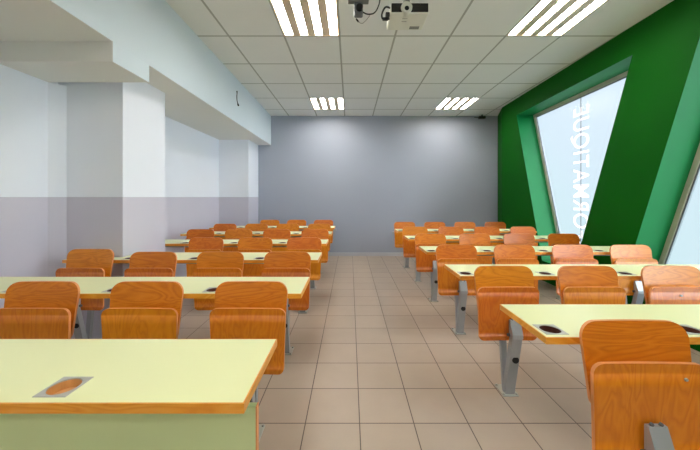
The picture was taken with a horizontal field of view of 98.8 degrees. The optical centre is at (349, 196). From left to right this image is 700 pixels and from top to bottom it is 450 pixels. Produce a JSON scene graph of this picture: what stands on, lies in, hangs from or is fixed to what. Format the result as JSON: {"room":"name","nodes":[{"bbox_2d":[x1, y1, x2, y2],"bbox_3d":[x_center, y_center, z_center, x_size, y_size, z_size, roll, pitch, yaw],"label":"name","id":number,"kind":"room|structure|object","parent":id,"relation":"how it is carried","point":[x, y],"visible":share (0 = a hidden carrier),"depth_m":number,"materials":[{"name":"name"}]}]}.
{"room":"classroom","nodes":[
{"label":"classroom","id":0,"kind":"room"},
{"bbox_2d":[0,64,218,307],"bbox_3d":[-2.600,-0.237,1.930,0.100,3.014,9.060,0,0,0],"label":"wall","id":1,"kind":"structure","parent":0,"point":[191,155],"depth_m":2.44,"materials":[{"name":"paint"}]},
{"bbox_2d":[0,41,148,81],"bbox_3d":[-2.125,-1.042,2.345,0.850,0.145,0.390,0,0,0],"label":"beam","id":2,"kind":"structure","parent":1,"relation":"attached to","point":[48,61],"depth_m":2.18,"materials":[{"name":"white paint"}]},
{"bbox_2d":[48,82,164,338],"bbox_3d":[-2.268,0.077,2.875,0.565,2.385,0.690,0,0,0],"label":"column","id":3,"kind":"structure","parent":1,"relation":"attached to","point":[106,140],"depth_m":2.62,"materials":[{"name":"paint"}]},
{"bbox_2d":[0,0,270,144],"bbox_3d":[-2.055,-1.429,1.930,0.990,0.629,9.060,0,0,0],"label":"beam","id":4,"kind":"structure","parent":1,"relation":"attached to","point":[200,92],"depth_m":2.75,"materials":[{"name":"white paint"}]},
{"bbox_2d":[258,116,497,251],"bbox_3d":[0.450,-0.237,6.510,6.900,3.014,0.100,0,0,0],"label":"wall","id":5,"kind":"structure","parent":0,"point":[365,175],"depth_m":6.46,"materials":[{"name":"grey paint"}]},
{"bbox_2d":[219,140,257,225],"bbox_3d":[-2.263,0.077,6.150,0.575,2.385,0.620,0,0,0],"label":"column","id":6,"kind":"structure","parent":5,"relation":"attached to","point":[238,159],"depth_m":5.84,"materials":[{"name":"paint"}]},
{"bbox_2d":[328,252,402,255],"bbox_3d":[0.605,1.232,6.454,5.130,0.075,0.012,0,0,0],"label":"baseboard","id":7,"kind":"structure","parent":5,"relation":"attached to","point":[329,253],"depth_m":6.45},
{"bbox_2d":[165,0,672,115],"bbox_3d":[1.075,-1.804,1.930,5.650,0.120,9.260,0,0,0],"label":"ceiling","id":8,"kind":"structure","parent":0,"point":[462,48],"depth_m":3.60,"materials":[{"name":"tile"}]},
{"bbox_2d":[270,0,338,35],"bbox_3d":[-0.413,-1.790,2.910,0.596,0.097,0.676,0,0,0],"label":"ceiling light","id":9,"kind":"object","parent":8,"relation":"attached to","point":[295,17],"visible":0.95,"depth_m":2.92,"materials":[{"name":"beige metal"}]},
{"bbox_2d":[310,98,343,108],"bbox_3d":[-0.413,-1.790,5.630,0.596,0.097,0.676,0,0,0],"label":"ceiling light","id":10,"kind":"object","parent":8,"relation":"attached to","point":[318,103],"visible":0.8,"depth_m":5.61,"materials":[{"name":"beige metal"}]},
{"bbox_2d":[348,0,379,23],"bbox_3d":[0.106,-1.487,2.127,0.250,0.514,0.085,0,0,-13],"label":"ceiling camera","id":11,"kind":"object","parent":8,"relation":"hanging from","point":[358,4],"visible":1,"depth_m":2.10,"materials":[{"name":"grey plastic"}]},
{"bbox_2d":[381,0,428,29],"bbox_3d":[0.423,-1.563,2.406,0.368,0.351,0.258,0,0,0],"label":"projector","id":12,"kind":"object","parent":8,"relation":"hanging from","point":[406,15],"visible":1,"depth_m":2.33,"materials":[{"name":"white plastic"}]},
{"bbox_2d":[391,3,427,11],"bbox_3d":[0.459,-1.450,2.299,0.282,0.066,0.010,0,0,0],"label":"grille","id":13,"kind":"object","parent":12,"relation":"attached to","point":[395,7],"depth_m":2.29,"materials":[{"name":"black plastic"}]},
{"bbox_2d":[401,18,418,28],"bbox_3d":[0.483,-1.405,2.445,0.219,0.003,0.084,0,0,-43],"label":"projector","id":14,"kind":"object","parent":12,"relation":"attached to","point":[406,23],"depth_m":2.43,"materials":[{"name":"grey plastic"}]},
{"bbox_2d":[436,98,478,108],"bbox_3d":[1.987,-1.790,5.630,0.596,0.097,0.676,0,0,0],"label":"ceiling light","id":15,"kind":"object","parent":8,"relation":"attached to","point":[447,103],"visible":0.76,"depth_m":5.61,"materials":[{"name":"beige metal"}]},
{"bbox_2d":[506,0,607,35],"bbox_3d":[1.987,-1.790,2.910,0.596,0.097,0.676,0,0,0],"label":"ceiling light","id":16,"kind":"object","parent":8,"relation":"attached to","point":[547,17],"visible":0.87,"depth_m":2.92,"materials":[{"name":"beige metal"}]},
{"bbox_2d":[178,256,699,449],"bbox_3d":[0.450,1.320,1.930,6.900,0.100,9.260,0,0,0],"label":"floor","id":17,"kind":"structure","parent":0,"point":[374,363],"depth_m":2.12,"materials":[{"name":"tile"}]},
{"bbox_2d":[0,339,276,449],"bbox_3d":[-1.321,0.894,0.928,2.109,0.752,0.345,0,0,0],"label":"desk","id":18,"kind":"object","parent":17,"relation":"on","point":[56,394],"visible":1,"depth_m":0.86,"materials":[{"name":"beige laminate"}]},
{"bbox_2d":[0,277,309,440],"bbox_3d":[-1.319,0.894,1.714,2.113,0.752,0.488,0,0,0],"label":"desk","id":19,"kind":"object","parent":17,"relation":"on","point":[90,287],"visible":0.28,"depth_m":1.80,"materials":[{"name":"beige laminate"}]},
{"bbox_2d":[0,281,79,338],"bbox_3d":[-1.615,0.675,1.560,0.385,0.453,0.089,0,0,0],"label":"folding chair","id":20,"kind":"object","parent":19,"relation":"attached to","point":[32,309],"visible":0.66,"depth_m":1.53,"materials":[{"name":"brown wood"}]},
{"bbox_2d":[101,281,183,338],"bbox_3d":[-1.067,0.675,1.560,0.385,0.453,0.089,0,0,1],"label":"folding chair","id":21,"kind":"object","parent":19,"relation":"attached to","point":[138,309],"visible":0.69,"depth_m":1.52,"materials":[{"name":"brown wood"}]},
{"bbox_2d":[209,281,287,374],"bbox_3d":[-0.518,0.675,1.560,0.385,0.453,0.089,0,0,0],"label":"folding chair","id":22,"kind":"object","parent":19,"relation":"attached to","point":[243,309],"visible":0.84,"depth_m":1.52,"materials":[{"name":"brown wood"}]},
{"bbox_2d":[62,252,321,354],"bbox_3d":[-1.319,0.894,2.576,2.113,0.752,0.488,0,0,0],"label":"desk","id":23,"kind":"object","parent":17,"relation":"on","point":[80,332],"visible":0.44,"depth_m":2.48,"materials":[{"name":"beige laminate"}]},
{"bbox_2d":[56,249,113,310],"bbox_3d":[-2.130,0.664,2.424,0.412,0.475,0.093,0,0,1],"label":"folding chair","id":24,"kind":"object","parent":23,"relation":"attached to","point":[79,262],"visible":0.57,"depth_m":2.43,"materials":[{"name":"brown wood"}]},
{"bbox_2d":[124,252,176,276],"bbox_3d":[-1.598,0.675,2.422,0.385,0.453,0.089,0,0,0],"label":"folding chair","id":25,"kind":"object","parent":23,"relation":"attached to","point":[142,264],"visible":0.39,"depth_m":2.43,"materials":[{"name":"brown wood"}]},
{"bbox_2d":[193,252,243,309],"bbox_3d":[-1.053,0.675,2.422,0.385,0.453,0.089,0,0,0],"label":"folding chair","id":26,"kind":"object","parent":23,"relation":"attached to","point":[209,264],"visible":0.49,"depth_m":2.43,"materials":[{"name":"brown wood"}]},
{"bbox_2d":[262,252,310,310],"bbox_3d":[-0.508,0.675,2.422,0.385,0.453,0.089,0,0,1],"label":"folding chair","id":27,"kind":"object","parent":23,"relation":"attached to","point":[276,264],"visible":0.57,"depth_m":2.42,"materials":[{"name":"brown wood"}]},
{"bbox_2d":[165,239,328,312],"bbox_3d":[-1.319,0.894,3.438,2.113,0.752,0.488,0,0,0],"label":"desk","id":28,"kind":"object","parent":17,"relation":"on","point":[168,242],"visible":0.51,"depth_m":3.44,"materials":[{"name":"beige laminate"}]},
{"bbox_2d":[186,237,223,276],"bbox_3d":[-1.583,0.675,3.284,0.385,0.453,0.089,0,0,0],"label":"folding chair","id":29,"kind":"object","parent":28,"relation":"attached to","point":[201,244],"visible":0.41,"depth_m":3.30,"materials":[{"name":"brown wood"}]},
{"bbox_2d":[236,237,271,276],"bbox_3d":[-1.043,0.675,3.284,0.385,0.453,0.089,0,0,1],"label":"folding chair","id":30,"kind":"object","parent":28,"relation":"attached to","point":[248,244],"visible":0.41,"depth_m":3.29,"materials":[{"name":"brown wood"}]},
{"bbox_2d":[286,237,321,279],"bbox_3d":[-0.503,0.675,3.284,0.385,0.453,0.089,0,0,0],"label":"folding chair","id":31,"kind":"object","parent":28,"relation":"attached to","point":[299,244],"visible":0.48,"depth_m":3.30,"materials":[{"name":"brown wood"}]},
{"bbox_2d":[180,231,332,288],"bbox_3d":[-1.319,0.894,4.300,2.113,0.752,0.488,0,0,0],"label":"desk","id":32,"kind":"object","parent":17,"relation":"on","point":[216,233],"visible":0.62,"depth_m":4.27,"materials":[{"name":"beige laminate"}]},
{"bbox_2d":[184,229,213,251],"bbox_3d":[-2.075,0.675,4.146,0.385,0.453,0.089,0,0,0],"label":"folding chair","id":33,"kind":"object","parent":32,"relation":"attached to","point":[192,233],"visible":0.18,"depth_m":4.17,"materials":[{"name":"brown wood"}]},
{"bbox_2d":[223,229,251,251],"bbox_3d":[-1.545,0.675,4.146,0.385,0.453,0.089,0,0,0],"label":"folding chair","id":34,"kind":"object","parent":32,"relation":"attached to","point":[230,233],"visible":0.29,"depth_m":4.16,"materials":[{"name":"brown wood"}]},
{"bbox_2d":[263,229,290,251],"bbox_3d":[-1.015,0.675,4.146,0.385,0.453,0.089,0,0,1],"label":"folding chair","id":35,"kind":"object","parent":32,"relation":"attached to","point":[268,233],"visible":0.37,"depth_m":4.16,"materials":[{"name":"brown wood"}]},
{"bbox_2d":[301,229,328,262],"bbox_3d":[-0.485,0.675,4.146,0.385,0.453,0.089,0,0,1],"label":"folding chair","id":36,"kind":"object","parent":32,"relation":"attached to","point":[315,233],"visible":0.31,"depth_m":4.16,"materials":[{"name":"brown wood"}]},
{"bbox_2d":[209,226,334,272],"bbox_3d":[-1.319,0.894,5.162,2.113,0.752,0.488,0,0,0],"label":"desk","id":37,"kind":"object","parent":17,"relation":"on","point":[301,228],"visible":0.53,"depth_m":5.11,"materials":[{"name":"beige laminate"}]},
{"bbox_2d":[214,224,236,238],"bbox_3d":[-2.093,0.675,5.008,0.385,0.453,0.089,0,0,-1],"label":"folding chair","id":38,"kind":"object","parent":37,"relation":"attached to","point":[217,227],"visible":0.22,"depth_m":5.03,"materials":[{"name":"brown wood"}]},
{"bbox_2d":[245,224,267,237],"bbox_3d":[-1.567,0.675,5.008,0.385,0.453,0.089,0,0,0],"label":"folding chair","id":39,"kind":"object","parent":37,"relation":"attached to","point":[254,227],"visible":0.18,"depth_m":5.03,"materials":[{"name":"brown wood"}]},
{"bbox_2d":[276,224,298,237],"bbox_3d":[-1.041,0.675,5.008,0.385,0.453,0.089,0,0,0],"label":"folding chair","id":40,"kind":"object","parent":37,"relation":"attached to","point":[292,227],"visible":0.17,"depth_m":5.03,"materials":[{"name":"brown wood"}]},
{"bbox_2d":[308,224,330,250],"bbox_3d":[-0.515,0.675,5.008,0.385,0.453,0.089,0,0,1],"label":"folding chair","id":41,"kind":"object","parent":37,"relation":"attached to","point":[310,226],"visible":0.15,"depth_m":5.03,"materials":[{"name":"brown wood"}]},
{"bbox_2d":[392,231,494,267],"bbox_3d":[1.820,0.950,5.395,2.100,0.640,0.234,0,0,0],"label":"frame","id":42,"kind":"object","parent":17,"relation":"on","point":[406,259],"visible":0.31,"depth_m":5.36,"materials":[{"name":"grey paint"}]},
{"bbox_2d":[394,222,414,247],"bbox_3d":[0.980,0.675,5.368,0.385,0.453,0.089,0,0,0],"label":"folding chair","id":43,"kind":"object","parent":42,"relation":"attached to","point":[398,237],"visible":0.45,"depth_m":5.33,"materials":[{"name":"brown wood"}]},
{"bbox_2d":[424,222,444,228],"bbox_3d":[1.521,0.675,5.368,0.385,0.453,0.089,0,0,0],"label":"folding chair","id":44,"kind":"object","parent":42,"relation":"attached to","point":[429,225],"visible":0.2,"depth_m":5.39,"materials":[{"name":"brown wood"}]},
{"bbox_2d":[454,222,475,228],"bbox_3d":[2.063,0.675,5.368,0.385,0.453,0.089,0,0,0],"label":"folding chair","id":45,"kind":"object","parent":42,"relation":"attached to","point":[465,225],"visible":0.2,"depth_m":5.39,"materials":[{"name":"brown wood"}]},
{"bbox_2d":[484,222,505,244],"bbox_3d":[2.606,0.675,5.368,0.385,0.453,0.089,0,0,0],"label":"folding chair","id":46,"kind":"object","parent":42,"relation":"attached to","point":[501,225],"visible":0.26,"depth_m":5.39,"materials":[{"name":"brown wood"}]},
{"bbox_2d":[394,229,536,281],"bbox_3d":[1.784,0.894,4.660,2.113,0.752,0.488,0,0,0],"label":"desk","id":47,"kind":"object","parent":17,"relation":"on","point":[430,231],"visible":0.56,"depth_m":4.56,"materials":[{"name":"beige laminate"}]},
{"bbox_2d":[402,227,427,257],"bbox_3d":[0.980,0.675,4.506,0.385,0.453,0.089,0,0,1],"label":"folding chair","id":48,"kind":"object","parent":47,"relation":"attached to","point":[409,250],"visible":0.61,"depth_m":4.47,"materials":[{"name":"brown wood"}]},
{"bbox_2d":[438,227,463,244],"bbox_3d":[1.521,0.675,4.506,0.385,0.453,0.089,0,0,1],"label":"folding chair","id":49,"kind":"object","parent":47,"relation":"attached to","point":[447,231],"visible":0.27,"depth_m":4.52,"materials":[{"name":"brown wood"}]},
{"bbox_2d":[474,227,500,257],"bbox_3d":[2.063,0.675,4.506,0.385,0.453,0.089,0,0,0],"label":"folding chair","id":50,"kind":"object","parent":47,"relation":"attached to","point":[491,231],"visible":0.33,"depth_m":4.52,"materials":[{"name":"brown wood"}]},
{"bbox_2d":[510,227,537,245],"bbox_3d":[2.606,0.675,4.506,0.385,0.453,0.089,0,0,0],"label":"folding chair","id":51,"kind":"object","parent":47,"relation":"attached to","point":[513,230],"visible":0.18,"depth_m":4.52,"materials":[{"name":"brown wood"}]},
{"bbox_2d":[404,236,579,301],"bbox_3d":[1.784,0.894,3.798,2.113,0.752,0.488,0,0,0],"label":"desk","id":52,"kind":"object","parent":17,"relation":"on","point":[434,279],"visible":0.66,"depth_m":3.70,"materials":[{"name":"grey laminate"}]},
{"bbox_2d":[415,234,445,271],"bbox_3d":[0.980,0.675,3.644,0.385,0.453,0.089,0,0,0],"label":"folding chair","id":53,"kind":"object","parent":52,"relation":"attached to","point":[424,262],"visible":0.73,"depth_m":3.61,"materials":[{"name":"brown wood"}]},
{"bbox_2d":[459,234,491,263],"bbox_3d":[1.521,0.675,3.644,0.385,0.453,0.089,0,0,0],"label":"folding chair","id":54,"kind":"object","parent":52,"relation":"attached to","point":[464,239],"visible":0.38,"depth_m":3.66,"materials":[{"name":"brown wood"}]},
{"bbox_2d":[503,234,537,258],"bbox_3d":[2.063,0.675,3.644,0.385,0.453,0.089,0,0,0],"label":"folding chair","id":55,"kind":"object","parent":52,"relation":"attached to","point":[509,239],"visible":0.25,"depth_m":3.66,"materials":[{"name":"brown wood"}]},
{"bbox_2d":[548,234,581,263],"bbox_3d":[2.606,0.675,3.644,0.385,0.453,0.089,0,0,0],"label":"folding chair","id":56,"kind":"object","parent":52,"relation":"attached to","point":[553,239],"visible":0.29,"depth_m":3.66,"materials":[{"name":"brown wood"}]},
{"bbox_2d":[419,246,643,334],"bbox_3d":[1.784,0.894,2.936,2.113,0.752,0.488,0,0,0],"label":"desk","id":57,"kind":"object","parent":17,"relation":"on","point":[461,299],"visible":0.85,"depth_m":2.83,"materials":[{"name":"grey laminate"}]},
{"bbox_2d":[436,245,479,295],"bbox_3d":[0.992,0.675,2.782,0.385,0.453,0.089,0,0,1],"label":"folding chair","id":58,"kind":"object","parent":57,"relation":"attached to","point":[448,283],"visible":0.66,"depth_m":2.75,"materials":[{"name":"brown wood"}]},
{"bbox_2d":[494,245,538,288],"bbox_3d":[1.533,0.675,2.782,0.385,0.453,0.089,0,0,0],"label":"folding chair","id":59,"kind":"object","parent":57,"relation":"attached to","point":[503,254],"visible":0.46,"depth_m":2.80,"materials":[{"name":"brown wood"}]},
{"bbox_2d":[552,245,597,294],"bbox_3d":[2.075,0.675,2.782,0.385,0.453,0.089,0,0,0],"label":"folding chair","id":60,"kind":"object","parent":57,"relation":"attached to","point":[561,254],"visible":0.41,"depth_m":2.80,"materials":[{"name":"brown wood"}]},
{"bbox_2d":[609,245,657,294],"bbox_3d":[2.618,0.675,2.782,0.385,0.453,0.089,0,0,0],"label":"folding chair","id":61,"kind":"object","parent":57,"relation":"attached to","point":[619,254],"visible":0.44,"depth_m":2.79,"materials":[{"name":"brown wood"}]},
{"bbox_2d":[444,264,699,396],"bbox_3d":[1.784,0.894,2.074,2.113,0.752,0.488,0,0,0],"label":"desk","id":62,"kind":"object","parent":17,"relation":"on","point":[509,359],"visible":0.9,"depth_m":1.99,"materials":[{"name":"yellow laminate"}]},
{"bbox_2d":[474,266,538,340],"bbox_3d":[0.992,0.675,1.920,0.385,0.453,0.089,0,0,0],"label":"folding chair","id":63,"kind":"object","parent":62,"relation":"attached to","point":[495,286],"visible":0.8,"depth_m":1.88,"materials":[{"name":"brown wood"}]},
{"bbox_2d":[557,266,625,303],"bbox_3d":[1.533,0.675,1.920,0.385,0.453,0.089,0,0,0],"label":"folding chair","id":64,"kind":"object","parent":62,"relation":"attached to","point":[577,284],"visible":0.56,"depth_m":1.93,"materials":[{"name":"brown wood"}]},
{"bbox_2d":[641,266,699,303],"bbox_3d":[2.075,0.675,1.920,0.385,0.453,0.090,0,0,0],"label":"folding chair","id":65,"kind":"object","parent":62,"relation":"attached to","point":[661,284],"visible":0.53,"depth_m":1.93,"materials":[{"name":"brown wood"}]},
{"bbox_2d":[500,304,699,449],"bbox_3d":[1.784,0.894,1.212,2.113,0.752,0.488,0,0,0],"label":"desk","id":66,"kind":"object","parent":17,"relation":"on","point":[550,323],"visible":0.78,"depth_m":1.30,"materials":[{"name":"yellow laminate"}]},
{"bbox_2d":[579,319,699,449],"bbox_3d":[1.018,0.675,1.058,0.385,0.453,0.090,0,0,1],"label":"folding chair","id":67,"kind":"object","parent":66,"relation":"attached to","point":[638,372],"visible":0.97,"depth_m":1.02,"materials":[{"name":"brown wood"}]},
{"bbox_3d":[-1.068,0.950,5.897,1.597,0.640,0.234,0,0,0],"label":"frame","id":68,"kind":"object","parent":17,"relation":"on","visible":0},
{"bbox_2d":[260,220,279,225],"bbox_3d":[-1.574,0.675,5.870,0.385,0.453,0.089,0,0,-1],"label":"folding chair","id":69,"kind":"object","parent":68,"relation":"attached to","point":[268,222],"visible":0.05,"depth_m":5.89,"materials":[{"name":"brown wood"}]},
{"bbox_2d":[287,220,305,225],"bbox_3d":[-1.047,0.675,5.870,0.385,0.453,0.089,0,0,0],"label":"folding chair","id":70,"kind":"object","parent":68,"relation":"attached to","point":[299,222],"visible":0.16,"depth_m":5.89,"materials":[{"name":"brown wood"}]},
{"bbox_2d":[314,220,332,242],"bbox_3d":[-0.520,0.675,5.870,0.385,0.453,0.089,0,0,0],"label":"folding chair","id":71,"kind":"object","parent":68,"relation":"attached to","point":[330,222],"visible":0.26,"depth_m":5.89,"materials":[{"name":"brown wood"}]},
{"bbox_2d":[498,0,699,351],"bbox_3d":[3.028,-0.237,1.938,0.596,3.014,9.097,0,0,3],"label":"wall","id":72,"kind":"structure","parent":0,"point":[654,141],"depth_m":3.05,"materials":[{"name":"green paint"}]},
{"bbox_2d":[533,71,627,243],"bbox_3d":[3.233,-0.240,4.188,0.045,2.420,2.258,0,0,2],"label":"window","id":73,"kind":"structure","parent":72,"relation":"in","point":[573,134],"depth_m":4.29,"materials":[{"name":"glass"}]},
{"bbox_2d":[658,143,699,263],"bbox_3d":[3.161,-0.240,1.790,0.045,2.420,2.793,0,0,2],"label":"window","id":74,"kind":"structure","parent":72,"relation":"in","point":[682,244],"depth_m":2.83,"materials":[{"name":"glass"}]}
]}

